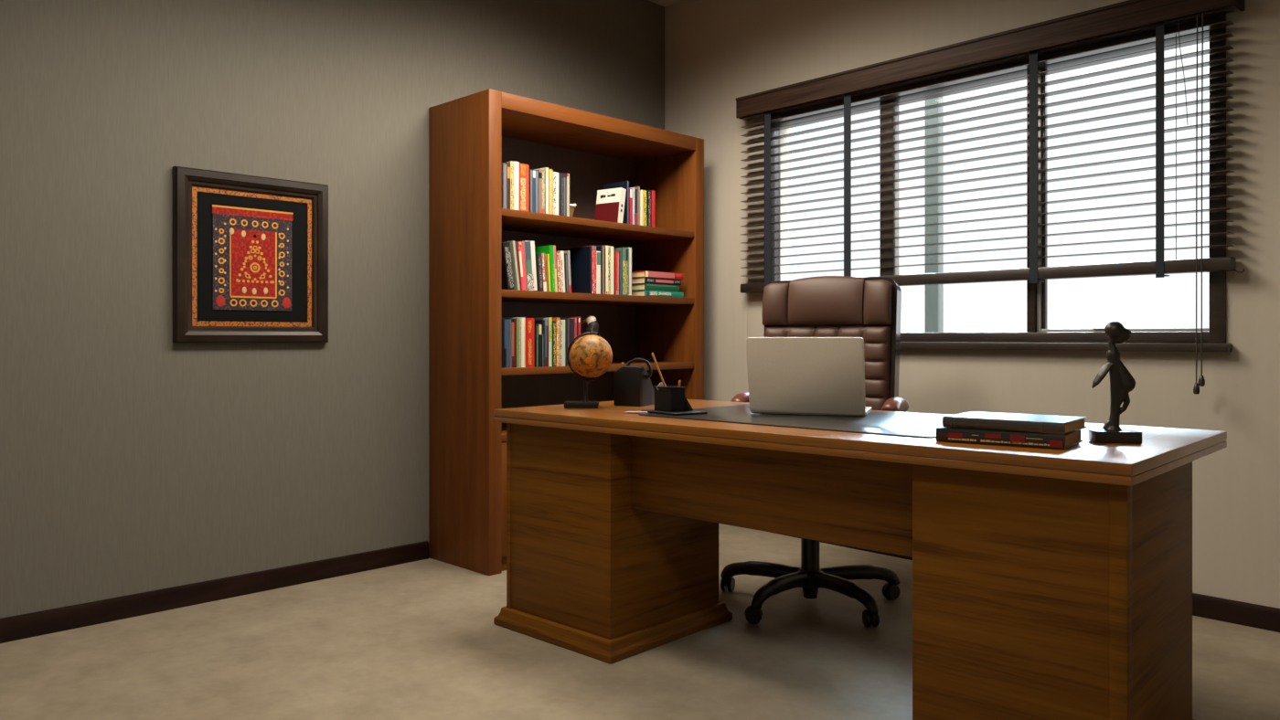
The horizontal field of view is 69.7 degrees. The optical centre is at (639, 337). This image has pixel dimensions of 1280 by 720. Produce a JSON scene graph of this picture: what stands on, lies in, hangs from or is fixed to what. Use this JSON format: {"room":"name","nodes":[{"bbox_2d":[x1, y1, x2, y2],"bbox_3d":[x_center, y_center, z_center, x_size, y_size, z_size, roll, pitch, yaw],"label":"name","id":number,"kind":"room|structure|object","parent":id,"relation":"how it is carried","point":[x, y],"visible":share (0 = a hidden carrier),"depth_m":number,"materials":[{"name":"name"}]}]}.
{"room":"office","nodes":[
{"label":"office","id":0,"kind":"room"},
{"bbox_2d":[0,0,664,618],"bbox_3d":[-1.919,-0.450,3.331,0.200,2.900,6.050,0,0,45],"label":"wall","id":1,"kind":"structure","parent":0,"point":[133,460],"depth_m":3.52,"materials":[{"name":"grey paint"}]},
{"bbox_2d":[0,541,428,643],"bbox_3d":[-2.392,0.961,2.699,0.014,0.078,4.085,0,0,45],"label":"baseboard","id":2,"kind":"structure","parent":1,"relation":"attached to","point":[24,626],"depth_m":3.44,"materials":[{"name":"brown wood"}]},
{"bbox_2d":[172,166,328,343],"bbox_3d":[-1.501,-0.303,3.588,0.033,0.651,0.596,0,0,45],"label":"framed picture","id":3,"kind":"object","parent":1,"relation":"attached to","point":[250,252],"visible":1,"depth_m":3.57,"materials":[{"name":"fabric"},{"name":"wood"}]},
{"bbox_2d":[0,523,1279,719],"bbox_3d":[0.155,1.050,1.300,6.005,0.100,6.070,0,0,45],"label":"floor","id":4,"kind":"structure","parent":0,"point":[421,640],"depth_m":2.83,"materials":[{"name":"beige carpet"}]},
{"bbox_2d":[428,88,703,575],"bbox_3d":[-0.304,-0.020,4.488,0.468,2.040,1.380,0,0,45],"label":"bookcase","id":5,"kind":"object","parent":4,"relation":"on","point":[471,136],"visible":0.58,"depth_m":4.16,"materials":[{"name":"brown wood"}]},
{"bbox_2d":[501,163,506,208],"bbox_3d":[-0.636,-0.646,3.998,0.166,0.196,0.019,0,0,45],"label":"book","id":6,"kind":"object","parent":5,"relation":"on","point":[504,165],"visible":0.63,"depth_m":3.94,"materials":[{"name":"grey paper"}]},
{"bbox_2d":[501,320,509,368],"bbox_3d":[-0.634,0.029,4.008,0.177,0.207,0.024,0,0,45],"label":"book","id":7,"kind":"object","parent":5,"relation":"on","point":[505,323],"visible":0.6,"depth_m":3.95,"materials":[{"name":"paper"}]},
{"bbox_2d":[502,161,510,209],"bbox_3d":[-0.620,-0.650,4.010,0.159,0.205,0.017,0,0,45],"label":"book","id":8,"kind":"object","parent":5,"relation":"on","point":[506,163],"visible":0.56,"depth_m":3.95,"materials":[{"name":"paper"}]},
{"bbox_2d":[501,161,513,209],"bbox_3d":[-0.613,-0.653,4.031,0.179,0.211,0.020,0,0,45],"label":"book","id":9,"kind":"object","parent":5,"relation":"on","point":[511,163],"visible":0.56,"depth_m":3.97,"materials":[{"name":"yellow paper"}]},
{"bbox_2d":[501,242,514,289],"bbox_3d":[-0.613,-0.307,4.004,0.142,0.208,0.063,0,0,45],"label":"book","id":10,"kind":"object","parent":5,"relation":"on","point":[507,279],"visible":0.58,"depth_m":3.95,"materials":[{"name":"black paper"}]},
{"bbox_2d":[501,319,516,367],"bbox_3d":[-0.599,0.026,4.041,0.172,0.211,0.013,0,0,45],"label":"book","id":11,"kind":"object","parent":5,"relation":"on","point":[514,321],"visible":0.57,"depth_m":3.98,"materials":[{"name":"paper"}]},
{"bbox_2d":[507,319,511,368],"bbox_3d":[-0.616,0.028,4.018,0.164,0.209,0.011,0,0,45],"label":"book","id":12,"kind":"object","parent":5,"relation":"on","point":[507,319],"visible":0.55,"depth_m":3.96,"materials":[{"name":"paper"}]},
{"bbox_2d":[501,317,521,367],"bbox_3d":[-0.583,0.023,4.052,0.166,0.218,0.024,0,0,45],"label":"book","id":13,"kind":"object","parent":5,"relation":"on","point":[518,319],"visible":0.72,"depth_m":3.99,"materials":[{"name":"paper"}]},
{"bbox_2d":[504,240,520,290],"bbox_3d":[-0.584,-0.311,4.031,0.136,0.216,0.042,0,0,45],"label":"book","id":14,"kind":"object","parent":5,"relation":"on","point":[512,243],"visible":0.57,"depth_m":3.99,"materials":[{"name":"white paper"}]},
{"bbox_2d":[511,322,513,367],"bbox_3d":[-0.604,0.034,4.025,0.159,0.196,0.015,0,0,45],"label":"book","id":15,"kind":"object","parent":5,"relation":"on","point":[512,324],"visible":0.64,"depth_m":3.97,"materials":[{"name":"paper"}]},
{"bbox_2d":[513,161,519,210],"bbox_3d":[-0.588,-0.654,4.040,0.155,0.213,0.026,0,0,45],"label":"book","id":16,"kind":"object","parent":5,"relation":"on","point":[516,164],"visible":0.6,"depth_m":3.98,"materials":[{"name":"white paper"}]},
{"bbox_2d":[514,241,526,290],"bbox_3d":[-0.559,-0.311,4.055,0.136,0.216,0.050,0,0,45],"label":"book","id":17,"kind":"object","parent":5,"relation":"on","point":[519,249],"visible":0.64,"depth_m":4.01,"materials":[{"name":"red paper"}]},
{"bbox_2d":[521,317,525,367],"bbox_3d":[-0.563,0.023,4.066,0.158,0.218,0.022,0,0,45],"label":"book","id":18,"kind":"object","parent":5,"relation":"on","point":[523,319],"visible":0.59,"depth_m":4.01,"materials":[{"name":"white paper"}]},
{"bbox_2d":[519,163,528,211],"bbox_3d":[-0.565,-0.652,4.076,0.174,0.209,0.050,0,0,45],"label":"book","id":19,"kind":"object","parent":5,"relation":"on","point":[523,168],"visible":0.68,"depth_m":4.01,"materials":[{"name":"orange paper"}]},
{"bbox_2d":[522,241,537,290],"bbox_3d":[-0.527,-0.314,4.092,0.142,0.222,0.068,0,0,45],"label":"book","id":20,"kind":"object","parent":5,"relation":"on","point":[529,256],"visible":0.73,"depth_m":4.04,"materials":[{"name":"white paper"}]},
{"bbox_2d":[525,318,534,367],"bbox_3d":[-0.546,0.024,4.101,0.183,0.216,0.050,0,0,45],"label":"book","id":21,"kind":"object","parent":5,"relation":"on","point":[529,322],"visible":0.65,"depth_m":4.04,"materials":[{"name":"red paper"}]},
{"bbox_2d":[528,169,535,212],"bbox_3d":[-0.530,-0.643,4.107,0.168,0.190,0.031,0,0,45],"label":"book","id":22,"kind":"object","parent":5,"relation":"on","point":[531,173],"visible":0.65,"depth_m":4.04,"materials":[{"name":"paper"}]},
{"bbox_2d":[534,324,538,367],"bbox_3d":[-0.516,0.037,4.128,0.178,0.190,0.015,0,0,45],"label":"book","id":23,"kind":"object","parent":5,"relation":"on","point":[536,325],"visible":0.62,"depth_m":4.07,"materials":[{"name":"green paper"}]},
{"bbox_2d":[535,170,538,213],"bbox_3d":[-0.509,-0.641,4.120,0.154,0.187,0.013,0,0,45],"label":"book","id":24,"kind":"object","parent":5,"relation":"on","point":[537,172],"visible":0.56,"depth_m":4.07,"materials":[{"name":"grey paper"}]},
{"bbox_2d":[534,323,541,367],"bbox_3d":[-0.496,0.036,4.132,0.155,0.192,0.016,0,0,45],"label":"book","id":25,"kind":"object","parent":5,"relation":"on","point":[539,325],"visible":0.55,"depth_m":4.08,"materials":[{"name":"paper"}]},
{"bbox_2d":[534,253,543,291],"bbox_3d":[-0.498,-0.288,4.132,0.158,0.171,0.033,0,0,45],"label":"book","id":26,"kind":"object","parent":5,"relation":"on","point":[538,269],"visible":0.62,"depth_m":4.08,"materials":[{"name":"grey paper"}]},
{"bbox_2d":[534,320,544,366],"bbox_3d":[-0.489,0.028,4.151,0.172,0.208,0.015,0,0,45],"label":"book","id":27,"kind":"object","parent":5,"relation":"on","point":[542,322],"visible":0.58,"depth_m":4.09,"materials":[{"name":"green paper"}]},
{"bbox_2d":[535,169,544,213],"bbox_3d":[-0.496,-0.646,4.145,0.173,0.197,0.035,0,0,45],"label":"book","id":28,"kind":"object","parent":5,"relation":"on","point":[541,173],"visible":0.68,"depth_m":4.08,"materials":[{"name":"beige paper"}]},
{"bbox_2d":[534,167,548,213],"bbox_3d":[-0.467,-0.653,4.161,0.154,0.211,0.018,0,0,45],"label":"book","id":29,"kind":"object","parent":5,"relation":"on","point":[546,169],"visible":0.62,"depth_m":4.10,"materials":[{"name":"beige paper"}]},
{"bbox_2d":[534,318,552,366],"bbox_3d":[-0.466,0.022,4.185,0.187,0.220,0.018,0,0,45],"label":"book","id":30,"kind":"object","parent":5,"relation":"on","point":[549,319],"visible":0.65,"depth_m":4.12,"materials":[{"name":"white paper"}]},
{"bbox_2d":[541,253,546,291],"bbox_3d":[-0.474,-0.289,4.143,0.138,0.173,0.033,0,0,45],"label":"book","id":31,"kind":"object","parent":5,"relation":"on","point":[543,261],"visible":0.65,"depth_m":4.09,"materials":[{"name":"paper"}]},
{"bbox_2d":[534,245,554,291],"bbox_3d":[-0.446,-0.308,4.180,0.152,0.210,0.034,0,0,45],"label":"book","id":32,"kind":"object","parent":5,"relation":"on","point":[547,250],"visible":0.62,"depth_m":4.13,"materials":[{"name":"green paper"}]},
{"bbox_2d":[544,320,548,366],"bbox_3d":[-0.476,0.028,4.163,0.169,0.208,0.019,0,0,45],"label":"book","id":33,"kind":"object","parent":5,"relation":"on","point":[546,321],"visible":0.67,"depth_m":4.10,"materials":[{"name":"grey paper"}]},
{"bbox_2d":[544,254,551,291],"bbox_3d":[-0.458,-0.288,4.168,0.150,0.170,0.019,0,0,45],"label":"book","id":34,"kind":"object","parent":5,"relation":"on","point":[547,256],"visible":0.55,"depth_m":4.12,"materials":[{"name":"yellow paper"}]},
{"bbox_2d":[548,169,553,214],"bbox_3d":[-0.458,-0.651,4.182,0.170,0.206,0.021,0,0,45],"label":"book","id":35,"kind":"object","parent":5,"relation":"on","point":[550,171],"visible":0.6,"depth_m":4.12,"materials":[{"name":"yellow paper"}]},
{"bbox_2d":[552,320,555,366],"bbox_3d":[-0.448,0.029,4.198,0.179,0.205,0.024,0,0,45],"label":"book","id":36,"kind":"object","parent":5,"relation":"on","point":[553,322],"visible":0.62,"depth_m":4.13,"materials":[{"name":"paper"}]},
{"bbox_2d":[553,245,557,292],"bbox_3d":[-0.430,-0.308,4.191,0.144,0.210,0.026,0,0,45],"label":"book","id":37,"kind":"object","parent":5,"relation":"on","point":[554,247],"visible":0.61,"depth_m":4.14,"materials":[{"name":"beige paper"}]},
{"bbox_2d":[553,171,558,215],"bbox_3d":[-0.432,-0.646,4.198,0.156,0.196,0.034,0,0,45],"label":"book","id":38,"kind":"object","parent":5,"relation":"on","point":[555,175],"visible":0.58,"depth_m":4.14,"materials":[{"name":"white paper"}]},
{"bbox_2d":[552,317,560,366],"bbox_3d":[-0.423,0.021,4.207,0.157,0.221,0.021,0,0,45],"label":"book","id":39,"kind":"object","parent":5,"relation":"on","point":[557,319],"visible":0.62,"depth_m":4.15,"materials":[{"name":"paper"}]},
{"bbox_2d":[555,251,561,292],"bbox_3d":[-0.417,-0.296,4.208,0.149,0.187,0.031,0,0,45],"label":"book","id":40,"kind":"object","parent":5,"relation":"on","point":[558,253],"visible":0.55,"depth_m":4.15,"materials":[{"name":"paper"}]},
{"bbox_2d":[558,172,563,215],"bbox_3d":[-0.410,-0.646,4.220,0.157,0.196,0.021,0,0,45],"label":"book","id":41,"kind":"object","parent":5,"relation":"on","point":[560,176],"visible":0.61,"depth_m":4.16,"materials":[{"name":"grey paper"}]},
{"bbox_2d":[559,250,565,292],"bbox_3d":[-0.396,-0.298,4.219,0.135,0.190,0.029,0,0,45],"label":"book","id":42,"kind":"object","parent":5,"relation":"on","point":[561,251],"visible":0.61,"depth_m":4.17,"materials":[{"name":"white paper"}]},
{"bbox_2d":[560,320,565,366],"bbox_3d":[-0.417,0.026,4.239,0.191,0.211,0.030,0,0,45],"label":"book","id":43,"kind":"object","parent":5,"relation":"on","point":[562,322],"visible":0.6,"depth_m":4.17,"materials":[{"name":"white paper"}]},
{"bbox_2d":[560,318,569,366],"bbox_3d":[-0.381,0.022,4.245,0.149,0.220,0.020,0,0,45],"label":"book","id":44,"kind":"object","parent":5,"relation":"on","point":[567,320],"visible":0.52,"depth_m":4.19,"materials":[{"name":"grey paper"}]},
{"bbox_2d":[563,172,566,216],"bbox_3d":[-0.400,-0.647,4.241,0.170,0.198,0.019,0,0,45],"label":"book","id":45,"kind":"object","parent":5,"relation":"on","point":[564,175],"visible":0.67,"depth_m":4.18,"materials":[{"name":"grey paper"}]},
{"bbox_2d":[564,253,568,292],"bbox_3d":[-0.381,-0.293,4.234,0.135,0.180,0.024,0,0,45],"label":"book","id":46,"kind":"object","parent":5,"relation":"on","point":[565,254],"visible":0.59,"depth_m":4.18,"materials":[{"name":"grey paper"}]},
{"bbox_2d":[564,250,571,292],"bbox_3d":[-0.369,-0.300,4.249,0.139,0.194,0.024,0,0,45],"label":"book","id":47,"kind":"object","parent":5,"relation":"on","point":[565,251],"visible":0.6,"depth_m":4.20,"materials":[{"name":"white paper"}]},
{"bbox_2d":[566,173,569,216],"bbox_3d":[-0.392,-0.648,4.260,0.186,0.200,0.016,0,0,45],"label":"book","id":48,"kind":"object","parent":5,"relation":"on","point":[568,175],"visible":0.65,"depth_m":4.19,"materials":[{"name":"beige paper"}]},
{"bbox_2d":[559,316,580,338],"bbox_3d":[-0.336,0.018,4.303,0.167,0.227,0.014,0,0,45],"label":"book","id":49,"kind":"object","parent":5,"relation":"on","point":[579,317],"visible":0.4,"depth_m":4.25,"materials":[{"name":"paper"}]},
{"bbox_2d":[569,319,574,366],"bbox_3d":[-0.368,0.024,4.269,0.164,0.216,0.031,0,0,45],"label":"book","id":50,"kind":"object","parent":5,"relation":"on","point":[571,321],"visible":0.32,"depth_m":4.21,"materials":[{"name":"paper"}]},
{"bbox_2d":[569,318,576,342],"bbox_3d":[-0.358,0.021,4.291,0.181,0.221,0.012,0,0,45],"label":"book","id":51,"kind":"object","parent":5,"relation":"on","point":[575,319],"visible":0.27,"depth_m":4.23,"materials":[{"name":"red paper"}]},
{"bbox_2d":[569,203,576,216],"bbox_3d":[-0.326,-0.583,4.248,0.065,0.070,0.066,0,0,25],"label":"shell ornament","id":52,"kind":"object","parent":5,"relation":"on","point":[571,207],"visible":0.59,"depth_m":4.23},
{"bbox_2d":[569,206,575,216],"bbox_3d":[-0.326,-0.575,4.248,0.056,0.054,0.056,0,0,25],"label":"bowl","id":53,"kind":"object","parent":52,"relation":"on","point":[571,208],"depth_m":4.23,"materials":[{"name":"brown ceramic"}]},
{"bbox_2d":[559,245,591,293],"bbox_3d":[-0.308,-0.314,4.372,0.222,0.222,0.013,0,0,45],"label":"book","id":54,"kind":"object","parent":5,"relation":"on","point":[581,258],"visible":0.74,"depth_m":4.33,"materials":[{"name":"paper"}]},
{"bbox_2d":[576,320,578,340],"bbox_3d":[-0.339,0.025,4.289,0.150,0.214,0.010,0,0,45],"label":"book","id":55,"kind":"object","parent":5,"relation":"on","point":[577,320],"visible":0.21,"depth_m":4.24,"materials":[{"name":"paper"}]},
{"bbox_2d":[567,245,596,293],"bbox_3d":[-0.282,-0.316,4.376,0.193,0.226,0.028,0,0,45],"label":"book","id":56,"kind":"object","parent":5,"relation":"on","point":[593,248],"visible":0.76,"depth_m":4.31,"materials":[{"name":"red paper"}]},
{"bbox_2d":[580,316,601,337],"bbox_3d":[-0.210,0.016,4.341,0.101,0.235,0.101,0,0,-44],"label":"figurine","id":57,"kind":"object","parent":5,"relation":"on","point":[592,325],"visible":0.36,"depth_m":4.32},
{"bbox_2d":[596,251,600,294],"bbox_3d":[-0.251,-0.304,4.386,0.163,0.203,0.028,0,0,45],"label":"book","id":58,"kind":"object","parent":5,"relation":"on","point":[598,253],"visible":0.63,"depth_m":4.33,"materials":[{"name":"white paper"}]},
{"bbox_2d":[596,245,602,294],"bbox_3d":[-0.241,-0.318,4.404,0.172,0.229,0.010,0,0,45],"label":"book","id":59,"kind":"object","parent":5,"relation":"on","point":[598,248],"visible":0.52,"depth_m":4.34,"materials":[{"name":"paper"}]},
{"bbox_2d":[596,245,605,294],"bbox_3d":[-0.230,-0.319,4.415,0.173,0.231,0.019,0,0,45],"label":"book","id":60,"kind":"object","parent":5,"relation":"on","point":[603,247],"visible":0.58,"depth_m":4.35,"materials":[{"name":"paper"}]},
{"bbox_2d":[605,245,609,294],"bbox_3d":[-0.212,-0.319,4.433,0.173,0.232,0.030,0,0,45],"label":"book","id":61,"kind":"object","parent":5,"relation":"on","point":[607,248],"visible":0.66,"depth_m":4.37,"materials":[{"name":"beige paper"}]},
{"bbox_2d":[594,187,626,223],"bbox_3d":[-0.147,-0.633,4.482,0.152,0.181,0.064,0,0,37],"label":"book","id":62,"kind":"object","parent":5,"relation":"on","point":[610,203],"visible":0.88,"depth_m":4.46,"materials":[{"name":"white paper"}]},
{"bbox_2d":[609,246,614,294],"bbox_3d":[-0.193,-0.319,4.453,0.172,0.231,0.022,0,0,45],"label":"book","id":63,"kind":"object","parent":5,"relation":"on","point":[612,249],"visible":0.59,"depth_m":4.39,"materials":[{"name":"beige paper"}]},
{"bbox_2d":[603,181,629,223],"bbox_3d":[-0.116,-0.654,4.526,0.167,0.213,0.014,0,0,45],"label":"book","id":64,"kind":"object","parent":5,"relation":"on","point":[624,185],"visible":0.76,"depth_m":4.47,"materials":[{"name":"paper"}]},
{"bbox_2d":[614,251,618,295],"bbox_3d":[-0.165,-0.307,4.473,0.163,0.209,0.028,0,0,45],"label":"book","id":65,"kind":"object","parent":5,"relation":"on","point":[616,253],"visible":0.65,"depth_m":4.41,"materials":[{"name":"red paper"}]},
{"bbox_2d":[618,250,621,295],"bbox_3d":[-0.148,-0.310,4.491,0.163,0.214,0.013,0,0,45],"label":"book","id":66,"kind":"object","parent":5,"relation":"on","point":[620,251],"visible":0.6,"depth_m":4.43,"materials":[{"name":"paper"}]},
{"bbox_2d":[614,247,628,295],"bbox_3d":[-0.131,-0.319,4.515,0.173,0.231,0.038,0,0,45],"label":"book","id":67,"kind":"object","parent":5,"relation":"on","point":[624,250],"visible":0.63,"depth_m":4.45,"materials":[{"name":"green paper"}]},
{"bbox_2d":[628,247,631,295],"bbox_3d":[-0.108,-0.320,4.539,0.172,0.234,0.025,0,0,45],"label":"book","id":68,"kind":"object","parent":5,"relation":"on","point":[629,249],"visible":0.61,"depth_m":4.48,"materials":[{"name":"white paper"}]},
{"bbox_2d":[629,188,632,224],"bbox_3d":[-0.102,-0.636,4.543,0.170,0.177,0.018,0,0,45],"label":"book","id":69,"kind":"object","parent":5,"relation":"on","point":[630,189],"visible":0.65,"depth_m":4.48,"materials":[{"name":"red paper"}]},
{"bbox_2d":[629,187,634,224],"bbox_3d":[-0.093,-0.641,4.559,0.182,0.186,0.015,0,0,45],"label":"book","id":70,"kind":"object","parent":5,"relation":"on","point":[633,188],"visible":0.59,"depth_m":4.50,"materials":[{"name":"white paper"}]},
{"bbox_2d":[634,189,637,224],"bbox_3d":[-0.084,-0.637,4.576,0.191,0.178,0.015,0,0,45],"label":"book","id":71,"kind":"object","parent":5,"relation":"on","point":[635,190],"visible":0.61,"depth_m":4.51,"materials":[{"name":"grey paper"}]},
{"bbox_2d":[634,186,639,225],"bbox_3d":[-0.068,-0.645,4.584,0.180,0.194,0.015,0,0,45],"label":"book","id":72,"kind":"object","parent":5,"relation":"on","point":[635,187],"visible":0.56,"depth_m":4.52,"materials":[{"name":"beige paper"}]},
{"bbox_2d":[640,190,643,225],"bbox_3d":[-0.051,-0.637,4.599,0.174,0.179,0.023,0,0,45],"label":"book","id":73,"kind":"object","parent":5,"relation":"on","point":[641,191],"visible":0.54,"depth_m":4.54,"materials":[{"name":"beige paper"}]},
{"bbox_2d":[643,190,646,225],"bbox_3d":[-0.040,-0.638,4.621,0.192,0.180,0.020,0,0,45],"label":"book","id":74,"kind":"object","parent":5,"relation":"on","point":[645,191],"visible":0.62,"depth_m":4.55,"materials":[{"name":"yellow paper"}]},
{"bbox_2d":[646,190,650,226],"bbox_3d":[-0.011,-0.640,4.631,0.164,0.185,0.026,0,0,45],"label":"book","id":75,"kind":"object","parent":5,"relation":"on","point":[648,192],"visible":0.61,"depth_m":4.57,"materials":[{"name":"black paper"}]},
{"bbox_2d":[650,190,655,227],"bbox_3d":[0.002,-0.641,4.662,0.188,0.186,0.026,0,0,45],"label":"book","id":76,"kind":"object","parent":5,"relation":"on","point":[653,193],"visible":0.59,"depth_m":4.59,"materials":[{"name":"red paper"}]},
{"bbox_2d":[631,290,683,298],"bbox_3d":[0.073,-0.218,4.708,0.153,0.030,0.283,0,0,45],"label":"book","id":77,"kind":"object","parent":5,"relation":"on","point":[658,293],"visible":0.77,"depth_m":4.62,"materials":[{"name":"paper"}]},
{"bbox_2d":[631,284,679,291],"bbox_3d":[0.061,-0.250,4.695,0.153,0.031,0.247,0,0,45],"label":"book","id":78,"kind":"object","parent":77,"relation":"on","point":[634,287],"visible":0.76,"depth_m":4.62,"materials":[{"name":"green paper"}]},
{"bbox_2d":[631,277,681,286],"bbox_3d":[0.066,-0.282,4.700,0.153,0.031,0.261,0,0,45],"label":"book","id":79,"kind":"object","parent":78,"relation":"on","point":[634,281],"visible":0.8,"depth_m":4.62,"materials":[{"name":"black paper"}]},
{"bbox_2d":[631,270,683,279],"bbox_3d":[0.073,-0.314,4.707,0.153,0.031,0.282,0,0,45],"label":"book","id":80,"kind":"object","parent":79,"relation":"on","point":[645,273],"visible":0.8,"depth_m":4.62,"materials":[{"name":"red paper"}]},
{"bbox_2d":[720,276,908,627],"bbox_3d":[0.615,0.378,3.453,0.682,1.244,0.696,0,0,31],"label":"office chair","id":81,"kind":"object","parent":4,"relation":"on","point":[869,309],"visible":0.57,"depth_m":3.53,"materials":[{"name":"brown leather"}]},
{"bbox_2d":[493,399,1226,719],"bbox_3d":[0.530,0.625,2.813,2.038,0.750,0.870,0,0,43],"label":"desk","id":82,"kind":"object","parent":4,"relation":"on","point":[1049,584],"visible":0.94,"depth_m":2.20,"materials":[{"name":"brown wood"}]},
{"bbox_2d":[564,331,612,408],"bbox_3d":[-0.183,0.115,3.271,0.171,0.269,0.153,0,0,0],"label":"globe","id":83,"kind":"object","parent":82,"relation":"on","point":[591,356],"visible":1,"depth_m":3.23,"materials":[{"name":"orange plastic"}]},
{"bbox_2d":[613,358,654,406],"bbox_3d":[-0.010,0.163,3.385,0.128,0.174,0.135,0,0,25],"label":"caddy","id":84,"kind":"object","parent":82,"relation":"on","point":[633,386],"visible":0.99,"depth_m":3.33,"materials":[{"name":"black paint"}]},
{"bbox_2d":[623,411,648,414],"bbox_3d":[0.011,0.245,2.995,0.131,0.009,0.009,0,0,7],"label":"pen","id":85,"kind":"object","parent":82,"relation":"on","point":[629,412],"visible":0.62,"depth_m":3.00,"materials":[{"name":"silver metal"}]},
{"bbox_2d":[638,405,944,437],"bbox_3d":[0.553,0.248,2.818,1.000,0.004,0.600,0,0,43],"label":"desk pad","id":86,"kind":"object","parent":82,"relation":"on","point":[880,423],"visible":0.66,"depth_m":2.73,"materials":[{"name":"black leather"}]},
{"bbox_2d":[640,385,707,415],"bbox_3d":[0.110,0.203,2.981,0.130,0.086,0.185,0,0,-35],"label":"pen holder","id":87,"kind":"object","parent":86,"relation":"on","point":[671,400],"visible":1,"depth_m":2.96,"materials":[{"name":"black paint"}]},
{"bbox_2d":[651,352,666,386],"bbox_3d":[0.073,0.140,2.984,0.072,0.178,0.007,0,0,-6],"label":"pencil","id":88,"kind":"object","parent":87,"relation":"in","point":[653,355],"visible":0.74,"depth_m":2.98,"materials":[{"name":"paint"}]},
{"bbox_2d":[653,385,685,412],"bbox_3d":[0.096,0.200,2.988,0.059,0.080,0.096,0,0,-35],"label":"cup","id":89,"kind":"object","parent":87,"relation":"on","point":[668,399],"depth_m":2.96,"materials":[{"name":"black paint"}]},
{"bbox_2d":[640,409,707,415],"bbox_3d":[0.110,0.242,2.981,0.130,0.007,0.185,0,0,-35],"label":"tray","id":90,"kind":"object","parent":87,"relation":"attached to","point":[673,412],"depth_m":2.94,"materials":[{"name":"black paint"}]},
{"bbox_2d":[746,337,872,415],"bbox_3d":[0.554,0.122,2.983,0.363,0.245,0.310,0,0,19],"label":"laptop","id":91,"kind":"object","parent":86,"relation":"on","point":[797,376],"visible":1,"depth_m":2.87,"materials":[{"name":"silver metal"}]},
{"bbox_2d":[935,426,1083,449],"bbox_3d":[0.886,0.233,2.202,0.285,0.032,0.220,0,0,36],"label":"book","id":92,"kind":"object","parent":82,"relation":"on","point":[1042,441],"visible":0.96,"depth_m":2.11,"materials":[{"name":"black paper"}]},
{"bbox_2d":[942,411,1087,435],"bbox_3d":[0.896,0.203,2.198,0.272,0.026,0.210,0,0,39],"label":"book","id":93,"kind":"object","parent":92,"relation":"on","point":[1030,423],"visible":1,"depth_m":2.14,"materials":[{"name":"grey paper"}]},
{"bbox_2d":[1088,321,1141,443],"bbox_3d":[1.130,0.106,2.188,0.103,0.287,0.060,0,0,11],"label":"statuette","id":94,"kind":"object","parent":82,"relation":"on","point":[1122,382],"visible":1,"depth_m":2.18,"materials":[{"name":"black metal"}]},
{"bbox_2d":[648,0,682,6],"bbox_3d":[0.155,-1.950,1.300,6.005,0.100,6.070,0,0,45],"label":"ceiling","id":95,"kind":"structure","parent":0,"point":[665,3],"depth_m":5.21,"materials":[{"name":"paint"}]},
{"bbox_2d":[664,0,1279,608],"bbox_3d":[2.219,-0.450,3.216,0.200,2.900,5.950,0,0,-43],"label":"wall","id":96,"kind":"structure","parent":0,"point":[718,52],"depth_m":3.73,"materials":[{"name":"beige paint"}]},
{"bbox_2d":[770,13,1232,352],"bbox_3d":[1.371,-0.548,4.006,0.135,1.203,2.108,0,0,-43],"label":"window","id":97,"kind":"structure","parent":96,"relation":"in","point":[1038,336],"depth_m":3.73,"materials":[{"name":"clear glass"},{"name":"dark brown wood"}]},
{"bbox_2d":[736,0,1244,394],"bbox_3d":[1.301,-0.518,3.970,0.104,1.439,2.250,0,0,-43],"label":"window blind","id":98,"kind":"object","parent":97,"relation":"attached to","point":[1129,14],"visible":0.94,"depth_m":3.70,"materials":[{"name":"brown wood"}]},
{"bbox_2d":[768,532,1279,632],"bbox_3d":[2.062,0.961,3.227,0.014,0.078,5.580,0,0,-43],"label":"baseboard","id":99,"kind":"structure","parent":96,"relation":"attached to","point":[1266,618],"depth_m":3.21,"materials":[{"name":"brown wood"}]},
{"label":"outside","id":100,"kind":"structure","parent":0,"visible":0},
{"bbox_2d":[924,96,943,332],"bbox_3d":[1.647,-0.400,5.145,0.080,5.200,0.080,0,0,40],"label":"concrete post","id":101,"kind":"object","parent":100,"point":[933,294],"visible":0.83,"depth_m":5.12,"materials":[{"name":"grey concrete"}]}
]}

